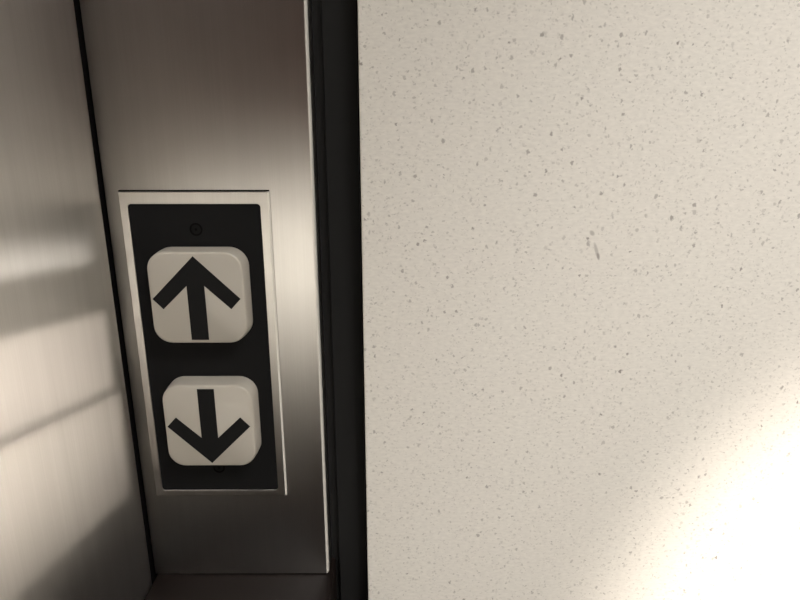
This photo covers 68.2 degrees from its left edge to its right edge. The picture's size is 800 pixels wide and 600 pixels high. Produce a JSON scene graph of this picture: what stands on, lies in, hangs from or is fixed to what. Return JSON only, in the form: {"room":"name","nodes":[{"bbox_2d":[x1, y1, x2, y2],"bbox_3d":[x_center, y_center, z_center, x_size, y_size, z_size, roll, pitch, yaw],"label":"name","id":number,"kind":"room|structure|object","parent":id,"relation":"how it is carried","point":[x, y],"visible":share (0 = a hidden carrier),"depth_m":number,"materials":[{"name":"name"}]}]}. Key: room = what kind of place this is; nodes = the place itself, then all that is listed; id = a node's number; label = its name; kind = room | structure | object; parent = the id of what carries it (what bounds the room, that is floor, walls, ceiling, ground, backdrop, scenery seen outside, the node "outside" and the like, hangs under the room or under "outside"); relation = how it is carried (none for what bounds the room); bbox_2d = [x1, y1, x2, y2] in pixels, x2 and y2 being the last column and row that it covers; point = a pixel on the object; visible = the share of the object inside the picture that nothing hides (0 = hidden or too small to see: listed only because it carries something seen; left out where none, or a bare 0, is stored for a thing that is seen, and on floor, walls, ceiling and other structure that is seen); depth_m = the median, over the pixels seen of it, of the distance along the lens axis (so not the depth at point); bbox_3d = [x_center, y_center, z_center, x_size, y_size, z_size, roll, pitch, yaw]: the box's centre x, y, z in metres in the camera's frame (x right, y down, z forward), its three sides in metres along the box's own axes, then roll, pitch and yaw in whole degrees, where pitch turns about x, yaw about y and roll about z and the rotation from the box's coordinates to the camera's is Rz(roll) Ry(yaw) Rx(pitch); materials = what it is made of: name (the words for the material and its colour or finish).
{"room":"elevator lobby","nodes":[
{"label":"elevator lobby","id":0,"kind":"room"},
{"bbox_2d":[0,0,151,599],"bbox_3d":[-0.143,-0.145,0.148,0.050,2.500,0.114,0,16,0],"label":"elevator door","id":1,"kind":"structure","parent":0,"point":[72,523],"depth_m":0.20,"materials":[{"name":"metal"}]},
{"bbox_2d":[79,0,799,599],"bbox_3d":[0.890,-0.168,0.232,2.018,2.500,0.050,0,16,0],"label":"wall","id":2,"kind":"structure","parent":0,"point":[580,219],"depth_m":0.25,"materials":[{"name":"laminate"}]},
{"bbox_2d":[73,0,157,583],"bbox_3d":[-0.143,-0.165,0.220,0.051,2.500,0.027,0,16,0],"label":"trim","id":3,"kind":"structure","parent":2,"relation":"attached to","point":[77,9],"depth_m":0.25,"materials":[{"name":"black"}]},
{"bbox_2d":[117,190,287,495],"bbox_3d":[-0.083,0.024,0.250,0.061,0.139,0.011,0,16,0],"label":"panel","id":4,"kind":"object","parent":2,"relation":"attached to","point":[200,263],"visible":1,"depth_m":0.25,"materials":[{"name":"black"}]},
{"bbox_2d":[311,0,367,599],"bbox_3d":[-0.025,-0.166,0.223,0.018,2.500,0.022,0,16,0],"label":"trim","id":5,"kind":"structure","parent":2,"relation":"attached to","point":[334,22],"depth_m":0.26,"materials":[{"name":"black metal"}]},
{"bbox_3d":[0.004,1.369,-0.538,3.800,0.050,2.350,0,16,0],"label":"floor","id":6,"kind":"structure","parent":0,"visible":0},
{"bbox_2d":[144,556,336,599],"bbox_3d":[-0.075,0.592,0.398,0.086,0.946,0.090,0,16,0],"label":"ledge","id":7,"kind":"object","parent":6,"relation":"on","point":[220,586],"visible":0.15,"depth_m":0.28,"materials":[{"name":"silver metal"}]}
]}

